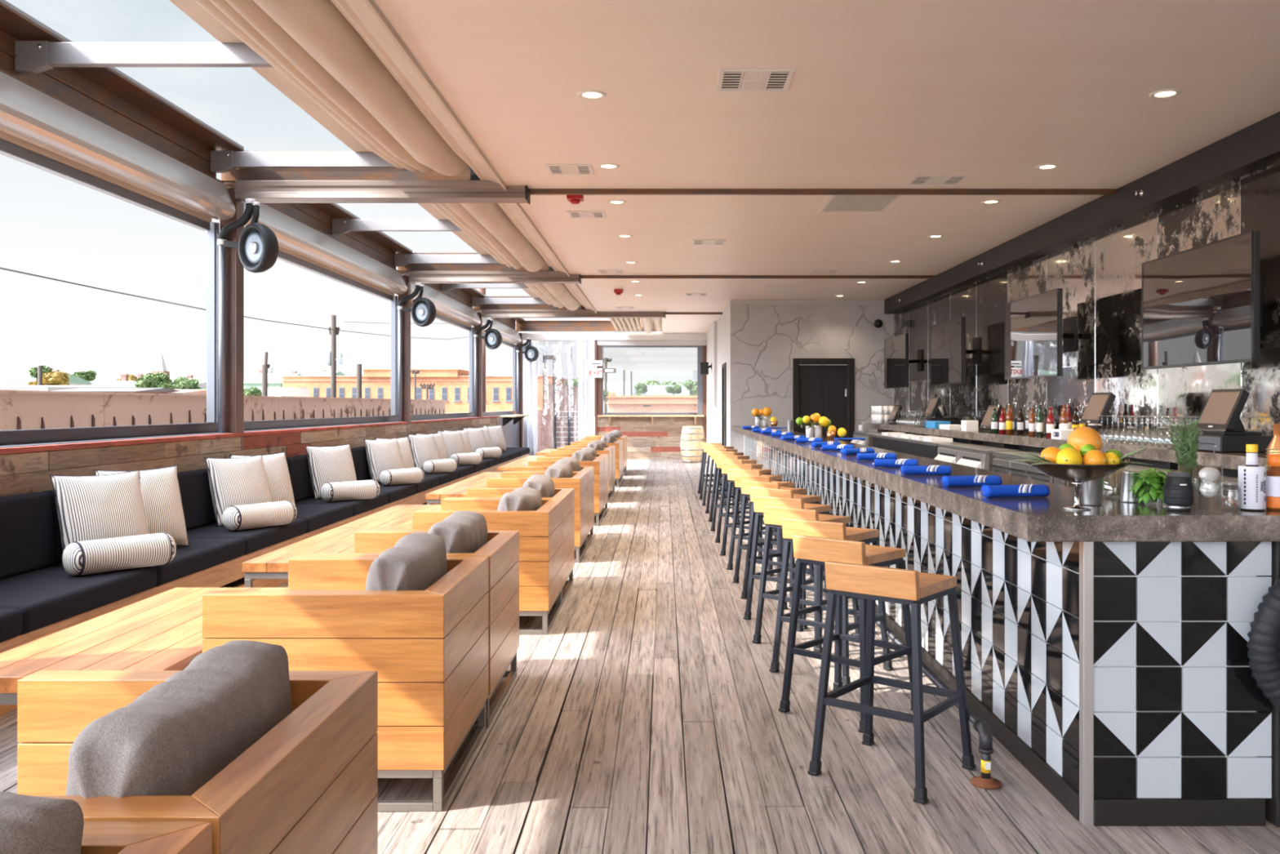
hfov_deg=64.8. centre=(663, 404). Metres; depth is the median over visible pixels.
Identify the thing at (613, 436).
cushion
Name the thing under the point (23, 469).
wall
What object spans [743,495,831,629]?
bar stool
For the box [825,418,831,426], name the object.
lime
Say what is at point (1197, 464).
glass
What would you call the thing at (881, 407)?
tumbler
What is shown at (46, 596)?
bench cushion
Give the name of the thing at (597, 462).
armchair
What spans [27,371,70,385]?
tree
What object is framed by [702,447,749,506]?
bar stool
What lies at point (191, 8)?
trim
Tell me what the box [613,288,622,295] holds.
fire alarm
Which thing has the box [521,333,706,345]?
header beam
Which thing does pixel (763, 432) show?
rolled napkin
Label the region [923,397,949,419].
terminal
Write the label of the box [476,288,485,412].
steel post
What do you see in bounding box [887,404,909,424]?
terminal
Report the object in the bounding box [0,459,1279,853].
floor
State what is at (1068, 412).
liquor bottle
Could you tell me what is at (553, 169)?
ceiling vent
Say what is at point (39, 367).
utility pole
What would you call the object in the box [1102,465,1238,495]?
refrigerator
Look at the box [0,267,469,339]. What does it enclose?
power line
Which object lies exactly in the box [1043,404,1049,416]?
liquor bottle
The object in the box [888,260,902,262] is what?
recessed light
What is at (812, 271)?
ceiling vent
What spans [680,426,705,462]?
wine barrel
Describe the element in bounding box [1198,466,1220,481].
egg
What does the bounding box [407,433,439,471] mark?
striped pillow
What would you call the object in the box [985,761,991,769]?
print
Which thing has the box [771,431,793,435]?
rolled napkin
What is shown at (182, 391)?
house
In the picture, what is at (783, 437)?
rolled napkin
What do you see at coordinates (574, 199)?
fire alarm
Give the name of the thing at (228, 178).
cross beam
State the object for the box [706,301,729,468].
wall
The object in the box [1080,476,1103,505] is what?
steel tumbler
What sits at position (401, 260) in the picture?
roof purlin
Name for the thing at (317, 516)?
bench cushion
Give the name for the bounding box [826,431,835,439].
steel tumbler
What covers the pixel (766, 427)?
bar mat
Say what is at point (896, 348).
television
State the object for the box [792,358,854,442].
door
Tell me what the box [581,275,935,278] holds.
trim
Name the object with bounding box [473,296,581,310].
cross beam
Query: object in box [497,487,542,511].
cushion
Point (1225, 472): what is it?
base cabinet
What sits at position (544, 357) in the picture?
door frame
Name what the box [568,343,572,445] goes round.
pipe
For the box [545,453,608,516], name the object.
armchair
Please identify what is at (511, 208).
trim
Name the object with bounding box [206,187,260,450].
steel column
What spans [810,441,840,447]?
rolled napkin
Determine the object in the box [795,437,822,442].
rolled napkin
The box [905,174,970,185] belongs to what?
ceiling vent
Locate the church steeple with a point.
(160, 366)
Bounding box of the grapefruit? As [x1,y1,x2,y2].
[1066,426,1102,457]
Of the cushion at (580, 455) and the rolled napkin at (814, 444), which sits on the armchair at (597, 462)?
the cushion at (580, 455)
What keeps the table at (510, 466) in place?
on the floor
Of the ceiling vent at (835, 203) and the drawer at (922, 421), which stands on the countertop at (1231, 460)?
the drawer at (922, 421)
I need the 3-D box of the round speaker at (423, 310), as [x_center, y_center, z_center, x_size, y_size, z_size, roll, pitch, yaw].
[-3.434,-1.300,14.138,0.500,0.411,0.324,0,0,0]
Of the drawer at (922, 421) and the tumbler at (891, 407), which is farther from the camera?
the tumbler at (891, 407)
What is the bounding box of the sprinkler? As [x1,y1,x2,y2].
[1134,190,1142,196]
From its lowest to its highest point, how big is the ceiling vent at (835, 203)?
0.008 m
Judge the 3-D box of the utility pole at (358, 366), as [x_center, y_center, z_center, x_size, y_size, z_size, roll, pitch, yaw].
[-18.733,2.196,62.000,0.396,9.408,0.396,0,0,0]
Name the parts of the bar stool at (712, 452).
leg, backrest, leg, seat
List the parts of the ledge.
sill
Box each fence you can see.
[0,390,446,430]
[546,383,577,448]
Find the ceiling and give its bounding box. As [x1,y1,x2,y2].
[373,0,1279,333]
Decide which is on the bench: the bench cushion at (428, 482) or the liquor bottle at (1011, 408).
the bench cushion at (428, 482)
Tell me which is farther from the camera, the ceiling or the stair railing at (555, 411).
the stair railing at (555, 411)
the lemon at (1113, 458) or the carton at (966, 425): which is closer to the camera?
the lemon at (1113, 458)
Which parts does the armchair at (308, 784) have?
arm, arm, panel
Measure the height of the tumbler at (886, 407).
0.140 m
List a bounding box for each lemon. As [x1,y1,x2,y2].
[770,416,776,421]
[802,415,809,423]
[818,416,828,426]
[836,427,846,436]
[1056,447,1082,464]
[1104,452,1119,464]
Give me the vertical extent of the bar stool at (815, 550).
0.808 m
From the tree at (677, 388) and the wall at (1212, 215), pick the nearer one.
the wall at (1212, 215)
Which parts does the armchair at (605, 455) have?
arm, panel, frame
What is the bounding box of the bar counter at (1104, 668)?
[744,435,1279,826]
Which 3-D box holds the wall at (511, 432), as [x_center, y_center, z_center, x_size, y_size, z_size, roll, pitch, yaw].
[-3.855,0.905,11.500,0.290,1.190,29.000,0,0,0]
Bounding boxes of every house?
[0,368,93,385]
[52,387,180,393]
[89,373,206,389]
[164,389,206,394]
[244,369,302,388]
[300,370,345,375]
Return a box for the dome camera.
[874,319,882,328]
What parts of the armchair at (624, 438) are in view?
panel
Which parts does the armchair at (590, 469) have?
arm, arm, frame, panel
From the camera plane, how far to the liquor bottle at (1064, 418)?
8.83 m
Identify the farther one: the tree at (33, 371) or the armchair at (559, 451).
the tree at (33, 371)
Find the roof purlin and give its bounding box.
[394,253,499,266]
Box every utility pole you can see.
[37,365,42,385]
[262,364,267,395]
[263,351,272,373]
[325,315,342,397]
[356,364,361,398]
[411,369,419,399]
[419,382,435,399]
[603,357,612,412]
[622,369,625,395]
[630,371,631,395]
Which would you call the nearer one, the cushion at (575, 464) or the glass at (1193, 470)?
the glass at (1193, 470)
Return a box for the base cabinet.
[877,429,1238,477]
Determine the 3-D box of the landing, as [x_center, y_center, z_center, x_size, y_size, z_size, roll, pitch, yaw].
[-1.800,1.470,27.650,5.800,0.100,3.100,0,0,0]
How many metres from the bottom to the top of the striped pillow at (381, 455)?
0.526 m
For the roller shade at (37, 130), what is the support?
attached to the steel column
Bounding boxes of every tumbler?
[755,416,761,426]
[762,416,768,426]
[770,421,777,426]
[786,420,793,429]
[805,426,813,437]
[813,425,822,437]
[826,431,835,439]
[879,405,883,414]
[879,414,883,423]
[884,405,888,414]
[884,414,888,423]
[889,405,893,414]
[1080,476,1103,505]
[1120,471,1142,502]
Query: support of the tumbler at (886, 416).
on the countertop at (1231, 460)
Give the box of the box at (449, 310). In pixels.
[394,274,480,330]
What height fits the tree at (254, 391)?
8.447 m
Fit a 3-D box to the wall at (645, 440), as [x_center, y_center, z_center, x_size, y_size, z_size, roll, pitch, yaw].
[-0.360,0.849,26.026,2.776,1.097,0.068,0,0,0]
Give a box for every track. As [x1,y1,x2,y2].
[408,271,581,284]
[481,309,665,318]
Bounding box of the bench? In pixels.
[0,446,528,715]
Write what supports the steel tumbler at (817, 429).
on the countertop at (1030, 519)
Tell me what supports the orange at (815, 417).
on the steel tumbler at (817, 429)
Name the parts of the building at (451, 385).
pane, pane, pane, pane, pane, pane, pane, cornice, pane, pane, pane, pane, pane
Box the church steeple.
[151,351,169,379]
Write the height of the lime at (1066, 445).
0.057 m
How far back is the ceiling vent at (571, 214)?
9.77 m
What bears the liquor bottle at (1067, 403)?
on the countertop at (1231, 460)
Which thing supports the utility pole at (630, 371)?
on the ground
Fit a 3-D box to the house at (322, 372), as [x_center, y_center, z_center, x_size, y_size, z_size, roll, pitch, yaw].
[-59.992,0.417,177.000,6.201,12.967,14.400,0,0,0]
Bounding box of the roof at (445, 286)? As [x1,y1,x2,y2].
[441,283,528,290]
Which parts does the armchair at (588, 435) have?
arm, panel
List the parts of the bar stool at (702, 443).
leg, backrest, seat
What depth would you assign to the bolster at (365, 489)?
9.71 m
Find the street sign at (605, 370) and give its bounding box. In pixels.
[603,368,616,373]
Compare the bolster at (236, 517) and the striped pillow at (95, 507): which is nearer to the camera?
the striped pillow at (95, 507)
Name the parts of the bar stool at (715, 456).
leg, backrest, leg, seat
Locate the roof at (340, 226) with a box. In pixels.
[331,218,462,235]
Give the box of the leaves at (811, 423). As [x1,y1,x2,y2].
[799,418,828,429]
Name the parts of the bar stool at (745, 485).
leg, backrest, leg, leg, seat, leg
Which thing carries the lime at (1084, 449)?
in the fruit bowl
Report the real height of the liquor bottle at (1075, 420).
0.323 m
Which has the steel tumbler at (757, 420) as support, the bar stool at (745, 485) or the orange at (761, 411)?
the orange at (761, 411)
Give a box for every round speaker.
[222,222,278,272]
[402,297,435,326]
[477,328,502,349]
[520,346,538,361]
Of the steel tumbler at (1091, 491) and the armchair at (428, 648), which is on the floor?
the armchair at (428, 648)
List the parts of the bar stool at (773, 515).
leg, backrest, leg, seat frame, leg, seat, leg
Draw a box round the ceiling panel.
[760,285,800,292]
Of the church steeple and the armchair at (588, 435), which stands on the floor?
the armchair at (588, 435)
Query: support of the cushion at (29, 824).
on the armchair at (98, 837)
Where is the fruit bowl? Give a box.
[1023,459,1131,510]
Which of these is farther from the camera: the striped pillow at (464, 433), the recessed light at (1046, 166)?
the striped pillow at (464, 433)
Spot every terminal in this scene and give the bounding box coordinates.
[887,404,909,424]
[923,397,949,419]
[979,404,1003,432]
[1079,392,1127,428]
[1195,388,1262,435]
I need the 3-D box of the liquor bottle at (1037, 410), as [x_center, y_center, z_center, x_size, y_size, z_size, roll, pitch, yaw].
[3.897,0.147,10.515,0.070,0.306,0.060,0,0,-36]
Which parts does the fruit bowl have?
stem, dish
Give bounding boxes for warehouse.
[640,385,689,395]
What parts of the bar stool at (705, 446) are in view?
leg, backrest, seat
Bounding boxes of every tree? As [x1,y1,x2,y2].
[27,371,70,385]
[28,364,51,379]
[72,370,97,381]
[115,373,137,380]
[133,372,174,389]
[172,376,203,389]
[244,386,262,395]
[564,377,577,391]
[603,389,608,412]
[634,382,647,395]
[642,379,662,385]
[662,381,682,385]
[665,384,681,395]
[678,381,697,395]
[682,379,697,395]
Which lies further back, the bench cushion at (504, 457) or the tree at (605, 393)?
the tree at (605, 393)
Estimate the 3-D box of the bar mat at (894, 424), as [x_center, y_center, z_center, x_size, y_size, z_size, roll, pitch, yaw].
[3.635,0.297,14.585,0.370,0.005,1.130,0,0,0]
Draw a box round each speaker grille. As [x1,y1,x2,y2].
[244,231,262,263]
[415,302,428,321]
[487,332,497,345]
[527,348,534,359]
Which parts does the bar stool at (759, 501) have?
leg, backrest, leg, seat frame, leg, seat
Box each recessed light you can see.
[577,89,606,99]
[597,163,619,169]
[607,200,626,204]
[617,234,632,237]
[624,261,637,263]
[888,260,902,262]
[927,235,943,238]
[981,200,1000,204]
[1035,164,1059,169]
[1148,88,1181,98]
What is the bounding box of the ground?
[573,416,595,443]
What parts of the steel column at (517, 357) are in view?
post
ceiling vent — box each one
[544,164,594,175]
[566,211,606,217]
[597,270,624,273]
[615,306,635,308]
[684,293,707,296]
[691,240,726,244]
[715,69,795,91]
[808,270,839,273]
[818,195,902,212]
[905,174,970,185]
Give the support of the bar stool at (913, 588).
on the floor
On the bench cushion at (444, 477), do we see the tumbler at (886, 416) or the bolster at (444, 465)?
the bolster at (444, 465)
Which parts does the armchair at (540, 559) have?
arm, arm, frame, panel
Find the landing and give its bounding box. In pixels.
[626,453,682,459]
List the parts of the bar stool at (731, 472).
leg, backrest, leg, seat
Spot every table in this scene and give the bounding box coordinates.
[0,586,288,704]
[242,526,412,586]
[339,504,440,526]
[426,481,486,504]
[460,471,502,481]
[497,461,528,471]
[515,455,545,461]
[536,448,556,455]
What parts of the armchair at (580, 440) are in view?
arm, arm, panel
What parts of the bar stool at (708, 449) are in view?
leg, backrest, seat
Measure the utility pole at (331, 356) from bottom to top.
12.229 m
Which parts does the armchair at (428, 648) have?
arm, arm, frame, panel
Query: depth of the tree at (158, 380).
109.51 m
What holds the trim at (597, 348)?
attached to the wall at (645, 440)
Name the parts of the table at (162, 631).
steel frame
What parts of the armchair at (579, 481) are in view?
arm, panel, frame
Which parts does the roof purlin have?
rail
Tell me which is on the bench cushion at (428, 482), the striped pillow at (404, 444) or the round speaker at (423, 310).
the striped pillow at (404, 444)
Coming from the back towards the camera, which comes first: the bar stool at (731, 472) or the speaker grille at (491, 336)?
the speaker grille at (491, 336)
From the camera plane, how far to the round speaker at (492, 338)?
19.84 m
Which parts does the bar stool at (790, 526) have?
leg, backrest, leg, seat frame, leg, seat, leg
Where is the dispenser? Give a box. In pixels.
[858,422,869,432]
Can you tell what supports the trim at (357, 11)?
attached to the ceiling
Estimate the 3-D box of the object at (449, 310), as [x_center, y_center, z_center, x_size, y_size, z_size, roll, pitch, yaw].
[-3.775,-1.675,17.310,0.250,0.410,5.620,0,0,0]
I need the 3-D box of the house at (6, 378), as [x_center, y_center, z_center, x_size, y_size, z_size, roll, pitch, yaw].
[-86.495,0.950,137.000,10.516,11.900,14.400,0,0,0]
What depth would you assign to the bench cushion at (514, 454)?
19.87 m
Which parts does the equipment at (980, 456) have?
panel, panel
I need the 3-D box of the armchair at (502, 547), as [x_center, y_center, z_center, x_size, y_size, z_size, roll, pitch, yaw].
[-1.166,1.026,4.798,0.830,0.748,0.881,0,0,0]
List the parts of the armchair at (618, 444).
arm, frame, panel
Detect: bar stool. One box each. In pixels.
[697,442,736,494]
[698,444,740,499]
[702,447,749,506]
[705,450,749,513]
[708,454,763,521]
[710,458,765,533]
[715,462,777,542]
[720,468,782,555]
[726,474,795,575]
[732,480,813,589]
[740,487,827,607]
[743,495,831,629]
[751,505,859,651]
[768,517,893,685]
[777,534,913,733]
[807,560,976,804]
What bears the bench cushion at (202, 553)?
on the bench
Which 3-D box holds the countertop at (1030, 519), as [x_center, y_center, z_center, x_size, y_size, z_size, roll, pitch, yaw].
[2.045,0.405,10.529,1.719,0.087,14.464,0,0,0]
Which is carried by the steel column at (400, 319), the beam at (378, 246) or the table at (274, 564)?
the beam at (378, 246)
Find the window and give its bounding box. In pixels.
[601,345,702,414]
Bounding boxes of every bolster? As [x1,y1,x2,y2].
[62,532,176,576]
[222,500,297,531]
[320,480,379,502]
[379,467,424,485]
[422,457,457,474]
[449,452,482,465]
[475,447,502,458]
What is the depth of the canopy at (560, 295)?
17.28 m
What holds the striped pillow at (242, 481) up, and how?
on the bench cushion at (255, 539)
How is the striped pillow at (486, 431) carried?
on the bench cushion at (504, 457)
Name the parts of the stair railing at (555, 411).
post, rail, rail, post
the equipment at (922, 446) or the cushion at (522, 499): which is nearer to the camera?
the cushion at (522, 499)
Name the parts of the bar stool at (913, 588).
leg, leg, backrest, seat frame, leg, seat, leg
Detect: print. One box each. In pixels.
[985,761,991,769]
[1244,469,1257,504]
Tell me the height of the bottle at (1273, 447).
0.290 m
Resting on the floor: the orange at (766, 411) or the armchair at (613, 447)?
the armchair at (613, 447)
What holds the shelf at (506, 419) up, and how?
attached to the wall at (511, 432)
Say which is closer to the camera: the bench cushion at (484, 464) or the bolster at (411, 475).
the bolster at (411, 475)
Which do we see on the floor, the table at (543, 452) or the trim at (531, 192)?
the table at (543, 452)
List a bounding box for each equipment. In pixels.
[850,431,881,446]
[871,431,964,458]
[933,443,1024,471]
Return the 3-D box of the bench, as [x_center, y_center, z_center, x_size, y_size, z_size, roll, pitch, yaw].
[-3.293,0.950,10.250,0.686,0.900,23.500,0,0,0]
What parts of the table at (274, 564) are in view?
leg, steel frame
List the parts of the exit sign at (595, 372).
panel, panel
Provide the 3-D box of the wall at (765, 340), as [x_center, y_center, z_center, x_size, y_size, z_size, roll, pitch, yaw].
[2.660,-0.226,17.835,2.980,3.251,0.150,0,0,0]
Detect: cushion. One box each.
[0,565,156,633]
[0,608,22,642]
[0,791,84,853]
[51,537,244,586]
[65,640,292,797]
[186,518,306,555]
[294,492,388,516]
[294,503,352,533]
[365,532,447,590]
[377,475,439,493]
[378,483,416,503]
[423,470,458,485]
[427,511,487,552]
[456,465,475,478]
[467,460,488,472]
[482,457,500,467]
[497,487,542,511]
[499,453,511,463]
[502,450,519,459]
[506,447,529,453]
[506,448,528,456]
[521,474,554,497]
[544,462,573,477]
[556,457,580,471]
[571,449,592,460]
[582,447,596,457]
[586,441,603,450]
[594,440,606,447]
[600,435,613,443]
[605,434,616,440]
[608,431,618,437]
[611,430,621,436]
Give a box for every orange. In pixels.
[751,408,759,416]
[759,408,763,415]
[763,407,771,416]
[809,413,818,422]
[827,425,835,431]
[1040,446,1060,462]
[1082,449,1106,464]
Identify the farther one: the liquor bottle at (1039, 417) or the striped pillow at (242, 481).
the liquor bottle at (1039, 417)
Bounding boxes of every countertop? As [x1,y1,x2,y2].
[731,425,1279,542]
[869,422,1266,471]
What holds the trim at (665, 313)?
attached to the wall at (718, 334)
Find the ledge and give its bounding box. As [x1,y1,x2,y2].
[597,412,703,425]
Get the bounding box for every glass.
[1191,470,1208,503]
[1197,464,1223,512]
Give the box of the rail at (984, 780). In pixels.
[772,528,1001,789]
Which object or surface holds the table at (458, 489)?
on the floor
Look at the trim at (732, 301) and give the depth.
17.75 m
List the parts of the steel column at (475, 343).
post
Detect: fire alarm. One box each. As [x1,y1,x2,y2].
[566,195,583,204]
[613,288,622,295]
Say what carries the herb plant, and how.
on the countertop at (1030, 519)
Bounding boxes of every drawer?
[920,418,959,427]
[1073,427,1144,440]
[1187,434,1273,452]
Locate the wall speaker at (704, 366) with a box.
[699,362,711,374]
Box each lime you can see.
[795,417,803,424]
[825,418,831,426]
[1058,443,1074,449]
[1080,444,1096,456]
[1104,448,1122,464]
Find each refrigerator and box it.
[990,451,1083,488]
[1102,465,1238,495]
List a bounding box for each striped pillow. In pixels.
[48,469,149,568]
[93,465,190,546]
[204,453,271,526]
[229,451,295,506]
[305,444,356,499]
[364,437,404,482]
[374,436,414,468]
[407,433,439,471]
[415,432,448,459]
[436,430,466,458]
[442,429,472,453]
[462,426,487,453]
[467,426,492,447]
[482,425,506,451]
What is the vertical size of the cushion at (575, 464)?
0.440 m
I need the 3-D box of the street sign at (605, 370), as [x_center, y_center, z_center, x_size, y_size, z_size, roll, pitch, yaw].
[-4.044,-2.543,74.590,1.000,0.327,0.220,0,0,0]
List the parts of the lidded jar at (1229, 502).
lid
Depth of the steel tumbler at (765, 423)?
17.13 m
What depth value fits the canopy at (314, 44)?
5.74 m
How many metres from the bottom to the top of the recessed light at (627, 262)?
0.008 m
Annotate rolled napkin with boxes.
[742,426,759,429]
[751,428,771,431]
[760,430,782,434]
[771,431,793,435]
[780,435,805,439]
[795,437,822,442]
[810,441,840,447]
[821,444,853,450]
[840,447,874,454]
[855,453,896,460]
[872,458,917,466]
[899,465,951,475]
[940,475,1002,486]
[980,484,1049,497]
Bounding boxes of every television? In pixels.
[884,333,922,388]
[930,316,980,385]
[1004,288,1075,379]
[1142,230,1262,369]
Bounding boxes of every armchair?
[17,670,377,853]
[80,821,212,853]
[202,556,488,811]
[297,530,519,728]
[412,498,563,635]
[444,488,574,604]
[486,471,587,562]
[503,466,594,547]
[528,457,604,525]
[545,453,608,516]
[551,448,612,502]
[558,445,615,497]
[570,441,621,487]
[575,439,622,482]
[582,436,626,475]
[587,435,626,471]
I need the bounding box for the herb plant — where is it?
[1167,416,1201,500]
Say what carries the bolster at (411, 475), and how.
on the bench cushion at (395, 492)
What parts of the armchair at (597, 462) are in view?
arm, frame, panel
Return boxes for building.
[0,385,135,391]
[190,373,206,380]
[257,386,310,396]
[280,368,568,413]
[603,382,635,414]
[604,391,697,453]
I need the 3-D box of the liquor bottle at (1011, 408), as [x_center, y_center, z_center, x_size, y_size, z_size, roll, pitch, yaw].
[3.629,0.139,10.508,0.072,0.321,0.056,0,0,31]
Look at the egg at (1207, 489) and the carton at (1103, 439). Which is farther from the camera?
the carton at (1103, 439)
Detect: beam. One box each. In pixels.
[0,0,244,183]
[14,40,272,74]
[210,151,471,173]
[221,168,470,186]
[226,185,412,272]
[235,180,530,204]
[395,252,484,310]
[396,253,548,272]
[472,295,524,331]
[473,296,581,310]
[515,320,662,331]
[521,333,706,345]
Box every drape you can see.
[523,342,537,455]
[577,340,588,440]
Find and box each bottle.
[991,404,999,433]
[999,404,1007,434]
[1005,399,1014,434]
[1010,402,1016,433]
[1017,403,1025,434]
[1025,399,1034,434]
[1028,402,1037,436]
[1035,404,1042,431]
[1036,400,1045,437]
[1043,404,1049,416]
[1046,401,1056,438]
[1058,403,1067,429]
[1060,398,1071,429]
[1066,398,1074,429]
[1071,402,1081,429]
[1079,401,1087,426]
[1238,444,1266,511]
[1266,423,1279,471]
[1266,453,1279,510]
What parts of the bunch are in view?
glass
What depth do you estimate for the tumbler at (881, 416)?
16.22 m
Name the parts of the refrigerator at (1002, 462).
handle, door glass, door, handle, door glass, door, handle, door glass, door, louver panel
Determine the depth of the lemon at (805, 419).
10.79 m
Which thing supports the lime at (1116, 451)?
in the fruit bowl
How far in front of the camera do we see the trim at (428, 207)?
12.53 m
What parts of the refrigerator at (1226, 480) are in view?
door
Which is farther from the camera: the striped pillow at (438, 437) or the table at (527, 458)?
the table at (527, 458)
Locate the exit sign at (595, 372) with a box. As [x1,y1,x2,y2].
[589,360,603,377]
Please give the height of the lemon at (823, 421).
0.110 m
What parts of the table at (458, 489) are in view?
steel frame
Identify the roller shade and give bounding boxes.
[0,71,235,231]
[213,189,407,301]
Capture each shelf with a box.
[500,414,528,426]
[929,415,1148,440]
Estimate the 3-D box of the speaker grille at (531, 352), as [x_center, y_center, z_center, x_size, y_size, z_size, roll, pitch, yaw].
[-3.381,-1.300,25.669,0.258,0.258,0.039,0,0,36]
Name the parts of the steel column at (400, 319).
post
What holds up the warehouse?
on the ground
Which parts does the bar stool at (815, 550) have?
leg, backrest, leg, seat frame, leg, seat, leg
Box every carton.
[925,421,950,428]
[939,424,960,429]
[960,420,977,431]
[1051,429,1073,439]
[1102,438,1109,441]
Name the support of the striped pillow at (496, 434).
on the bench cushion at (514, 454)
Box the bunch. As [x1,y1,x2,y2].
[1127,467,1175,504]
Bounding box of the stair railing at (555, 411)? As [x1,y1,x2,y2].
[554,410,577,448]
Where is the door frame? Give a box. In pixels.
[542,355,555,448]
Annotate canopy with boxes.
[194,0,468,176]
[431,203,551,271]
[524,283,582,311]
[608,318,662,333]
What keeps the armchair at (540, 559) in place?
on the floor
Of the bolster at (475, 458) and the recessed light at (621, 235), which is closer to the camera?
the recessed light at (621, 235)
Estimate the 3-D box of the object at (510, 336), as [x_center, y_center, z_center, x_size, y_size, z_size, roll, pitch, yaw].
[-3.775,-1.675,23.085,0.250,0.410,5.670,0,0,0]
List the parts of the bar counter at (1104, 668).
corner trim, hose coil, panel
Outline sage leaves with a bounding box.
[1008,446,1152,465]
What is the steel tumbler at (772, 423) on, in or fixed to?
on the countertop at (1030, 519)
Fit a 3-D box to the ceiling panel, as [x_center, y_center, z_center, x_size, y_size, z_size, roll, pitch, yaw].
[1.850,-1.848,16.100,0.550,0.008,0.800,0,0,0]
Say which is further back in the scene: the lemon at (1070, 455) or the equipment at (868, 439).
the equipment at (868, 439)
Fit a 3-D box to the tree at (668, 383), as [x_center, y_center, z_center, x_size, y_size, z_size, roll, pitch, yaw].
[1.353,0.846,220.108,7.412,12.156,6.766,0,0,0]
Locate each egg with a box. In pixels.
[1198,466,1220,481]
[1199,480,1217,497]
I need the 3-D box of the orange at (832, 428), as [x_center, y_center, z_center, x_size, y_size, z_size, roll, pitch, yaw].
[1.786,0.261,10.719,0.090,0.090,0.090,0,0,0]
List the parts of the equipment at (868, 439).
panel, panel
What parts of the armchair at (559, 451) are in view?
arm, panel, frame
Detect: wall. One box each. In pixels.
[0,415,497,497]
[452,408,551,413]
[497,418,519,447]
[537,410,551,452]
[597,416,702,458]
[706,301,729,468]
[729,300,893,455]
[893,161,1279,442]
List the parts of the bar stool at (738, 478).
leg, backrest, leg, seat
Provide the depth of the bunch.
3.65 m
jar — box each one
[1102,458,1129,497]
[1163,471,1193,511]
[1217,480,1242,510]
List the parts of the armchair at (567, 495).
arm, arm, panel, frame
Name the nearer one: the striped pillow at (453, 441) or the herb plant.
the herb plant
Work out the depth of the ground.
335.01 m
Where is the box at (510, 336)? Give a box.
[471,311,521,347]
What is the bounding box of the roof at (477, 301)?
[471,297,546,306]
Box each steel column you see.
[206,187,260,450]
[391,275,423,432]
[469,311,493,417]
[512,333,531,447]
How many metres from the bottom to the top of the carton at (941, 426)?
0.055 m
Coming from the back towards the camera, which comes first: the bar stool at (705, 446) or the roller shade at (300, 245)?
the bar stool at (705, 446)
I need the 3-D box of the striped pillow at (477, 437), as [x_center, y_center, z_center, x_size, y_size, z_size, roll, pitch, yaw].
[-3.327,0.663,17.859,0.263,0.526,0.546,0,0,27]
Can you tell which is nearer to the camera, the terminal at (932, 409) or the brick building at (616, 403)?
the terminal at (932, 409)
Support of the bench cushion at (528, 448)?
on the bench
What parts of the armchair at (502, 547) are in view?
arm, arm, frame, panel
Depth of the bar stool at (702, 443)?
15.97 m
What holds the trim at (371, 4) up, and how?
attached to the ceiling
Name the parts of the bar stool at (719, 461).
leg, backrest, leg, seat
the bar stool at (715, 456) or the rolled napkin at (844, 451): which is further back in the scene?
the bar stool at (715, 456)
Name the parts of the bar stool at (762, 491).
leg, backrest, leg, leg, seat, seat frame, leg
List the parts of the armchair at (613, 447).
arm, arm, frame, panel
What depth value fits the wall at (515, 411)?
31.72 m
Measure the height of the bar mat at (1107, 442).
0.005 m
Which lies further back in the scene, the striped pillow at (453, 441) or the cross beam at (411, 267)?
the striped pillow at (453, 441)
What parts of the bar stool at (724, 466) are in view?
leg, backrest, leg, seat, leg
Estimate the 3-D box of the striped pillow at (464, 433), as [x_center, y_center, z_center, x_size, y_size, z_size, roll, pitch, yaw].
[-3.319,0.663,16.306,0.266,0.525,0.549,0,0,31]
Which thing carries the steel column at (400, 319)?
on the floor
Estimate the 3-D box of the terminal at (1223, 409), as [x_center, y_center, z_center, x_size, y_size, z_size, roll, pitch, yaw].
[3.681,0.045,6.545,0.278,0.298,0.370,0,0,0]
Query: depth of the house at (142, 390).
46.14 m
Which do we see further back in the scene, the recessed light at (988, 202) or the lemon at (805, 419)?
the lemon at (805, 419)
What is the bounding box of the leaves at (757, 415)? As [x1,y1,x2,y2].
[752,414,771,420]
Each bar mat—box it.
[766,426,787,428]
[833,437,865,439]
[893,424,919,426]
[1102,441,1176,448]
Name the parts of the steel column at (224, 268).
post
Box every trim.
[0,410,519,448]
[168,0,371,151]
[334,0,499,183]
[363,0,596,313]
[417,203,489,254]
[470,168,480,180]
[500,203,565,272]
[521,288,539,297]
[528,189,1116,195]
[548,266,554,271]
[565,283,594,311]
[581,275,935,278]
[595,340,706,459]
[665,312,722,314]
[721,362,726,474]
[730,299,884,304]
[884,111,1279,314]
[908,177,1279,440]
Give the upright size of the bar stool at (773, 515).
0.808 m
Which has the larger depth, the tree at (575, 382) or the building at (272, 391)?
the tree at (575, 382)
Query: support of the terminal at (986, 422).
on the countertop at (1231, 460)

